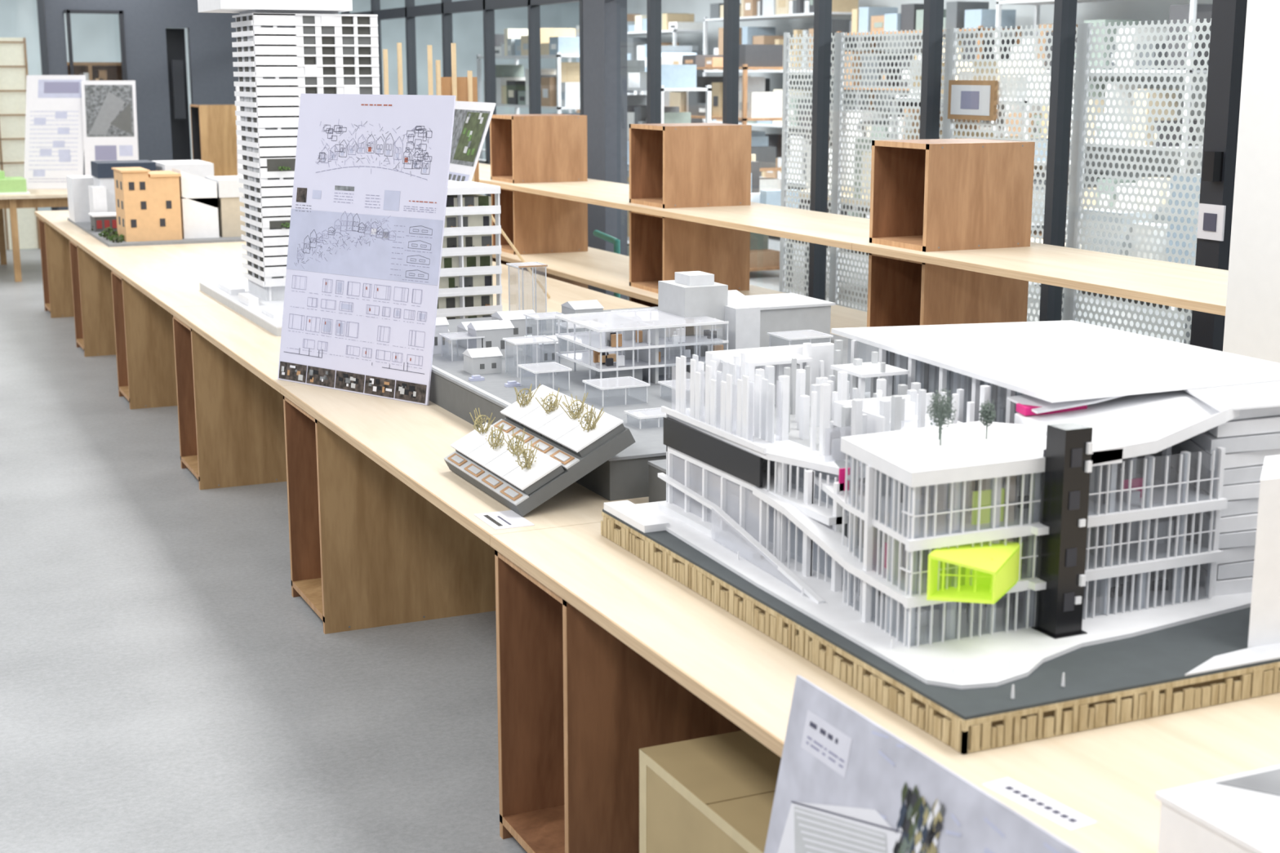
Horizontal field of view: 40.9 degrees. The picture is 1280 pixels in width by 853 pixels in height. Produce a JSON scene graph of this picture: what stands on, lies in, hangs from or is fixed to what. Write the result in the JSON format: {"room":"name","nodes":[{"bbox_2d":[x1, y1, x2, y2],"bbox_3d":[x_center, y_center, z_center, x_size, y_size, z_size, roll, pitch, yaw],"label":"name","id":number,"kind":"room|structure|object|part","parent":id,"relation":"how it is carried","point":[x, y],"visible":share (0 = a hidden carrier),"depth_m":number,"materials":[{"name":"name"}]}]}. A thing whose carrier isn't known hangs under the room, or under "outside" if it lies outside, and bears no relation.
{"room":"design studio","nodes":[
{"label":"design studio","id":0,"kind":"room"},
{"bbox_2d":[43,0,239,210],"bbox_3d":[-7.462,-2.990,15.137,9.300,3.000,0.330,-5,13,-24],"label":"wall","id":1,"kind":"structure","parent":0,"point":[155,54],"depth_m":16.32,"materials":[{"name":"grey paint"}]},
{"bbox_2d":[36,0,57,210],"bbox_3d":[-6.006,-2.777,15.712,1.180,2.350,0.060,-5,13,-24],"label":"window","id":2,"kind":"structure","parent":1,"relation":"in","point":[39,2],"depth_m":15.76,"materials":[{"name":"glass"}]},
{"bbox_2d":[63,9,126,80],"bbox_3d":[-5.074,-3.231,16.054,0.530,1.300,0.060,-5,13,-24],"label":"window","id":3,"kind":"structure","parent":1,"relation":"in","point":[68,12],"depth_m":15.93,"materials":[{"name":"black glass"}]},
{"bbox_2d":[341,0,1247,351],"bbox_3d":[-0.378,-2.122,10.959,0.180,3.000,13.294,-5,13,-24],"label":"window","id":4,"kind":"structure","parent":1,"relation":"in","point":[602,23],"depth_m":8.34,"materials":[{"name":"metal"}]},
{"bbox_2d":[1196,203,1226,240],"bbox_3d":[1.964,-0.704,5.898,0.012,0.120,0.120,-5,13,-24],"label":"notice sign","id":5,"kind":"object","parent":4,"relation":"attached to","point":[1211,217],"visible":1,"depth_m":5.89,"materials":[{"name":"white paper"}]},
{"bbox_2d":[190,103,237,176],"bbox_3d":[-3.382,-2.357,14.106,0.531,0.580,0.401,-5,13,-24],"label":"cube","id":6,"kind":"object","parent":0,"point":[213,126],"depth_m":13.89,"materials":[{"name":"brown wood"}]},
{"bbox_2d":[0,0,579,211],"bbox_3d":[-6.258,-4.089,20.434,16.000,3.000,0.100,-5,13,-24],"label":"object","id":7,"kind":"structure","parent":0,"point":[95,37],"depth_m":21.77,"materials":[{"name":"white"}]},
{"bbox_2d":[492,257,587,288],"bbox_3d":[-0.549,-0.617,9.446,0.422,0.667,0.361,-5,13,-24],"label":"shelf board","id":8,"kind":"object","parent":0,"point":[543,273],"depth_m":9.27,"materials":[{"name":"beige wood"}]},
{"bbox_2d":[0,235,1186,852],"bbox_3d":[-1.651,-0.554,10.910,16.000,0.050,27.000,-5,13,-24],"label":"floor","id":9,"kind":"structure","parent":0,"point":[166,687],"depth_m":4.83,"materials":[{"name":"grey concrete"}]},
{"bbox_2d":[0,37,39,249],"bbox_3d":[-6.144,-2.601,15.847,1.010,1.950,0.050,-5,13,-24],"label":"lattice screen","id":10,"kind":"object","parent":9,"relation":"on","point":[13,52],"visible":0.53,"depth_m":15.95,"materials":[{"name":"paper"}]},
{"bbox_2d":[0,188,68,281],"bbox_3d":[-5.680,-1.579,14.034,3.800,0.685,1.500,-5,13,-24],"label":"display table","id":11,"kind":"object","parent":9,"relation":"on","point":[37,197],"visible":0.36,"depth_m":13.65,"materials":[{"name":"brown wood"}]},
{"bbox_2d":[0,170,30,194],"bbox_3d":[-5.148,-1.971,13.809,0.390,0.175,0.440,-5,13,-24],"label":"model","id":12,"kind":"object","parent":11,"relation":"on","point":[14,184],"visible":1,"depth_m":13.68},
{"bbox_2d":[23,75,85,189],"bbox_3d":[-4.867,-2.478,14.401,0.475,0.929,0.517,1,12,6],"label":"poster","id":13,"kind":"object","parent":11,"relation":"on","point":[54,146],"visible":0.98,"depth_m":14.29,"materials":[{"name":"white paper"}]},
{"bbox_2d":[80,80,138,175],"bbox_3d":[-4.440,-2.465,14.444,0.445,0.885,0.458,-2,12,-9],"label":"poster","id":14,"kind":"object","parent":11,"relation":"on","point":[109,116],"visible":0.75,"depth_m":14.30,"materials":[{"name":"white paper"}]},
{"bbox_2d":[38,217,74,318],"bbox_3d":[-3.814,-1.126,11.912,0.616,0.661,0.401,-5,13,-24],"label":"cube","id":15,"kind":"object","parent":9,"relation":"on","point":[54,246],"visible":0.38,"depth_m":11.66,"materials":[{"name":"brown wood"}]},
{"bbox_2d":[69,240,115,356],"bbox_3d":[-3.072,-0.797,10.328,0.616,0.661,0.401,-5,13,-24],"label":"cube","id":16,"kind":"object","parent":9,"relation":"on","point":[91,280],"visible":0.31,"depth_m":10.08,"materials":[{"name":"brown wood"}]},
{"bbox_2d":[66,62,122,80],"bbox_3d":[-5.334,-2.693,16.830,0.700,1.730,0.400,-5,13,-24],"label":"wooden shelf unit","id":17,"kind":"object","parent":9,"relation":"on","point":[93,71],"visible":0.1,"depth_m":16.76,"materials":[{"name":"brown wood"}]},
{"bbox_2d":[111,270,177,409],"bbox_3d":[-2.336,-0.471,8.758,0.616,0.661,0.391,-5,13,-24],"label":"cube","id":18,"kind":"object","parent":9,"relation":"on","point":[144,329],"visible":0.32,"depth_m":8.53,"materials":[{"name":"brown wood"}]},
{"bbox_2d":[172,315,286,489],"bbox_3d":[-1.577,-0.134,7.138,0.616,0.661,0.431,-5,13,-24],"label":"cube","id":19,"kind":"object","parent":9,"relation":"on","point":[231,420],"visible":0.54,"depth_m":6.92,"materials":[{"name":"brown wood"}]},
{"bbox_2d":[283,395,495,634],"bbox_3d":[-0.749,0.233,5.371,0.616,0.661,0.421,-5,13,-24],"label":"support","id":20,"kind":"object","parent":9,"relation":"on","point":[367,550],"visible":0.63,"depth_m":5.19,"materials":[{"name":"brown wood"}]},
{"bbox_2d":[476,27,580,195],"bbox_3d":[-0.913,-2.508,15.232,0.400,2.018,2.000,-5,13,-24],"label":"shelf unit","id":21,"kind":"object","parent":9,"relation":"on","point":[560,86],"visible":0.29,"depth_m":14.74,"materials":[{"name":"white metal"}]},
{"bbox_2d":[593,230,620,297],"bbox_3d":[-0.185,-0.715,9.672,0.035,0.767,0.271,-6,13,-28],"label":"chair","id":22,"kind":"object","parent":9,"relation":"on","point":[616,242],"visible":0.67,"depth_m":9.54,"materials":[{"name":"teal plastic"}]},
{"bbox_2d":[494,549,743,852],"bbox_3d":[0.055,0.589,3.654,0.616,0.661,0.401,-5,13,-24],"label":"support","id":23,"kind":"object","parent":9,"relation":"on","point":[577,705],"visible":0.38,"depth_m":3.44,"materials":[{"name":"brown wood"}]},
{"bbox_2d":[568,13,707,163],"bbox_3d":[-0.078,-3.639,19.995,0.400,2.297,3.000,-5,13,-24],"label":"shelf unit","id":24,"kind":"object","parent":9,"relation":"on","point":[674,24],"visible":0.09,"depth_m":19.13,"materials":[{"name":"white metal"}]},
{"bbox_2d":[626,59,711,256],"bbox_3d":[0.072,-1.832,12.688,0.400,1.729,1.200,-5,13,-24],"label":"shelving unit","id":25,"kind":"object","parent":9,"relation":"on","point":[674,77],"visible":0.16,"depth_m":12.32,"materials":[{"name":"white metal"}]},
{"bbox_2d":[639,730,781,852],"bbox_3d":[0.312,0.833,2.999,0.446,0.450,0.530,-5,13,-24],"label":"cardboard box","id":26,"kind":"object","parent":9,"relation":"on","point":[713,793],"visible":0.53,"depth_m":2.98,"materials":[{"name":"beige cardboard"}]},
{"bbox_2d":[661,44,783,271],"bbox_3d":[0.628,-2.285,14.540,0.400,1.864,1.800,-5,13,-24],"label":"shelving unit","id":27,"kind":"object","parent":9,"relation":"on","point":[755,104],"visible":0.24,"depth_m":13.93,"materials":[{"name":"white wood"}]},
{"bbox_2d":[751,154,808,296],"bbox_3d":[0.565,-1.295,11.457,0.800,1.177,1.200,-5,13,-24],"label":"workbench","id":28,"kind":"object","parent":9,"relation":"on","point":[773,197],"visible":0.08,"depth_m":11.02,"materials":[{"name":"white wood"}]},
{"bbox_2d":[702,0,862,213],"bbox_3d":[1.368,-3.106,17.131,0.400,2.418,2.500,-5,13,-24],"label":"shelving unit","id":29,"kind":"object","parent":9,"relation":"on","point":[749,10],"visible":0.28,"depth_m":16.74,"materials":[{"name":"white metal"}]},
{"bbox_2d":[785,133,879,287],"bbox_3d":[1.856,-1.534,12.574,0.900,1.192,1.800,-5,13,-24],"label":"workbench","id":30,"kind":"object","parent":9,"relation":"on","point":[849,134],"visible":0.1,"depth_m":12.66,"materials":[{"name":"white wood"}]},
{"bbox_2d":[764,675,1082,852],"bbox_3d":[0.337,0.830,2.167,0.151,0.791,0.830,-5,13,-24],"label":"poster","id":31,"kind":"object","parent":9,"relation":"on","point":[846,783],"visible":1,"depth_m":2.29,"materials":[{"name":"grey paper"}]},
{"bbox_2d":[836,0,1021,218],"bbox_3d":[2.431,-2.533,14.883,0.400,2.209,2.200,-5,13,-24],"label":"shelving unit","id":32,"kind":"object","parent":9,"relation":"on","point":[960,15],"visible":0.17,"depth_m":14.78,"materials":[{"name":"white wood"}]},
{"bbox_2d":[890,60,1074,321],"bbox_3d":[2.107,-1.410,10.695,0.400,1.712,1.400,-5,13,-24],"label":"shelving unit","id":33,"kind":"object","parent":9,"relation":"on","point":[1033,93],"visible":0.06,"depth_m":10.22,"materials":[{"name":"white metal"}]},
{"bbox_2d":[779,17,1211,344],"bbox_3d":[1.405,-0.808,7.485,0.022,1.840,3.190,-5,13,-24],"label":"screen","id":34,"kind":"object","parent":9,"relation":"on","point":[1075,211],"visible":0.28,"depth_m":6.85,"materials":[{"name":"white metal"}]},
{"bbox_2d":[947,80,997,120],"bbox_3d":[1.412,-1.391,7.300,0.021,0.165,0.330,-5,13,-24],"label":"framed picture","id":35,"kind":"object","parent":34,"relation":"attached to","point":[969,100],"visible":1,"depth_m":7.28,"materials":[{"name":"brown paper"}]},
{"bbox_2d":[1031,237,1080,321],"bbox_3d":[1.660,-0.916,9.464,0.900,1.247,1.400,-5,13,-24],"label":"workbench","id":36,"kind":"object","parent":9,"relation":"on","point":[1032,238],"visible":0.02,"depth_m":9.24,"materials":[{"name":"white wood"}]},
{"bbox_2d":[991,0,1212,311],"bbox_3d":[3.432,-2.182,12.728,0.400,2.398,2.200,-5,13,-24],"label":"shelving unit","id":37,"kind":"object","parent":9,"relation":"on","point":[1193,11],"visible":0.17,"depth_m":12.29,"materials":[{"name":"white metal"}]},
{"bbox_2d":[1061,173,1200,344],"bbox_3d":[2.661,-0.464,7.330,0.900,1.228,1.800,-5,13,-24],"label":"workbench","id":38,"kind":"object","parent":9,"relation":"on","point":[1175,177],"visible":0.04,"depth_m":7.51,"materials":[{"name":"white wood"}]},
{"bbox_3d":[0.914,0.970,1.820,0.616,0.661,0.421,-5,13,-24],"label":"cube","id":39,"kind":"object","parent":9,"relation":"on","visible":0},
{"bbox_2d":[34,209,1279,852],"bbox_3d":[-0.802,-0.417,6.813,1.824,0.025,12.548,-5,13,-24],"label":"display table","id":40,"kind":"object","parent":39,"relation":"on","point":[1110,775],"depth_m":3.05,"materials":[{"name":"brown wood"}]},
{"bbox_2d":[66,160,245,246],"bbox_3d":[-2.782,-1.442,10.673,1.300,0.415,1.950,-5,13,-24],"label":"model","id":41,"kind":"object","parent":40,"relation":"on","point":[122,202],"visible":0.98,"depth_m":9.91},
{"bbox_2d":[197,0,379,336],"bbox_3d":[-1.304,-1.132,7.065,0.810,1.275,1.520,-5,13,-24],"label":"model","id":42,"kind":"object","parent":40,"relation":"on","point":[286,49],"visible":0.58,"depth_m":6.97},
{"bbox_2d":[277,93,456,405],"bbox_3d":[-0.800,-0.566,5.274,0.686,0.896,0.291,9,15,38],"label":"poster","id":43,"kind":"object","parent":40,"relation":"on","point":[371,174],"visible":1,"depth_m":5.20,"materials":[{"name":"white paper"}]},
{"bbox_2d":[382,42,479,182],"bbox_3d":[-1.078,-1.325,8.434,0.550,1.095,0.400,-5,13,-24],"label":"model","id":44,"kind":"object","parent":40,"relation":"on","point":[465,88],"visible":0.29,"depth_m":8.27},
{"bbox_2d":[435,179,502,319],"bbox_3d":[-0.766,-0.610,6.295,0.570,0.565,0.430,-5,13,-24],"label":"model","id":45,"kind":"object","parent":40,"relation":"on","point":[466,290],"visible":0.45,"depth_m":6.24},
{"bbox_2d":[448,101,550,298],"bbox_3d":[-0.679,-0.938,7.201,0.644,0.840,0.570,-5,13,-24],"label":"poster","id":46,"kind":"object","parent":40,"relation":"on","point":[472,120],"visible":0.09,"depth_m":7.03,"materials":[{"name":"white paper"}]},
{"bbox_2d":[473,510,534,529],"bbox_3d":[-0.298,0.204,3.757,0.090,0.002,0.140,-5,13,-24],"label":"card","id":47,"kind":"object","parent":40,"relation":"on","point":[507,519],"visible":1,"depth_m":3.75,"materials":[{"name":"white paper"}]},
{"bbox_2d":[444,383,635,516],"bbox_3d":[-0.246,0.029,4.026,0.290,0.231,0.500,-5,13,-24],"label":"model","id":48,"kind":"object","parent":40,"relation":"on","point":[548,439],"visible":1,"depth_m":3.93},
{"bbox_2d":[428,262,879,501],"bbox_3d":[0.108,-0.285,5.182,1.435,0.382,2.270,-5,13,-24],"label":"model","id":49,"kind":"object","parent":40,"relation":"on","point":[624,359],"visible":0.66,"depth_m":4.98},
{"bbox_2d":[647,459,666,502],"bbox_3d":[0.176,0.132,3.874,0.264,0.097,0.184,-5,13,-24],"label":"block","id":50,"kind":"object","parent":40,"relation":"on","point":[657,486],"visible":0.21,"depth_m":3.87,"materials":[{"name":"grey"}]},
{"bbox_2d":[600,320,1279,754],"bbox_3d":[0.714,0.083,3.242,1.150,0.450,1.315,-5,13,-24],"label":"model","id":51,"kind":"object","parent":40,"relation":"on","point":[1020,532],"visible":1,"depth_m":2.94},
{"bbox_3d":[0.535,0.506,2.305,0.048,0.001,0.170,-7,14,-30],"label":"name label strip","id":52,"kind":"part","parent":40,"relation":"part of","materials":[{"name":"white paper"}]},
{"bbox_2d":[1155,764,1279,852],"bbox_3d":[1.008,0.518,1.967,0.560,0.115,0.580,-5,13,-24],"label":"model","id":53,"kind":"object","parent":40,"relation":"on","point":[1240,813],"visible":1,"depth_m":2.07},
{"bbox_2d":[629,296,657,306],"bbox_3d":[0.220,-0.276,7.804,0.422,0.667,0.371,-5,13,-24],"label":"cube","id":54,"kind":"object","parent":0,"point":[633,300],"depth_m":7.83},
{"bbox_2d":[478,162,1228,336],"bbox_3d":[0.155,-0.831,7.855,0.604,0.400,7.740,-5,13,-24],"label":"plywood shelf board","id":55,"kind":"object","parent":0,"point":[1188,286],"visible":0.31,"depth_m":6.11,"materials":[{"name":"beige wood"}]},
{"bbox_2d":[489,113,587,183],"bbox_3d":[-0.549,-1.506,9.262,0.422,0.350,0.361,-5,13,-24],"label":"cube","id":56,"kind":"object","parent":55,"relation":"on","point":[544,148],"depth_m":9.12,"materials":[{"name":"brown wood"}]},
{"bbox_2d":[491,187,587,254],"bbox_3d":[-0.549,-1.139,9.338,0.422,0.353,0.361,-5,13,-24],"label":"cube","id":57,"kind":"object","parent":55,"relation":"on","point":[535,224],"depth_m":9.19,"materials":[{"name":"brown wood"}]},
{"bbox_2d":[629,210,750,293],"bbox_3d":[0.220,-0.798,7.696,0.422,0.353,0.371,-5,13,-24],"label":"cube","id":58,"kind":"object","parent":55,"relation":"on","point":[660,246],"depth_m":7.58,"materials":[{"name":"brown wood"}]},
{"bbox_2d":[629,122,751,208],"bbox_3d":[0.220,-1.165,7.620,0.422,0.350,0.371,-5,13,-24],"label":"cube","id":59,"kind":"object","parent":55,"relation":"on","point":[702,164],"depth_m":7.48,"materials":[{"name":"brown wood"}]},
{"bbox_2d":[866,253,1028,327],"bbox_3d":[1.057,-0.427,5.909,0.422,0.353,0.346,-5,13,-24],"label":"cube","id":60,"kind":"object","parent":55,"relation":"on","point":[901,291],"depth_m":5.80,"materials":[{"name":"brown wood"}]},
{"bbox_2d":[869,137,1035,252],"bbox_3d":[1.057,-0.794,5.833,0.422,0.350,0.346,-5,13,-24],"label":"box shelf","id":61,"kind":"object","parent":55,"relation":"on","point":[926,195],"depth_m":5.72,"materials":[{"name":"brown wood"}]},
{"bbox_2d":[626,0,1213,218],"bbox_3d":[4.370,-2.329,11.957,0.100,3.000,24.500,-5,13,-24],"label":"wall","id":62,"kind":"structure","parent":0,"point":[1155,11],"depth_m":14.85,"materials":[{"name":"paint"}]},
{"bbox_2d":[1222,0,1279,363],"bbox_3d":[2.732,-0.410,2.712,1.150,3.000,3.700,-5,13,-24],"label":"wall column","id":63,"kind":"structure","parent":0,"point":[1252,310],"depth_m":4.08,"materials":[{"name":"white paint"}]}
]}

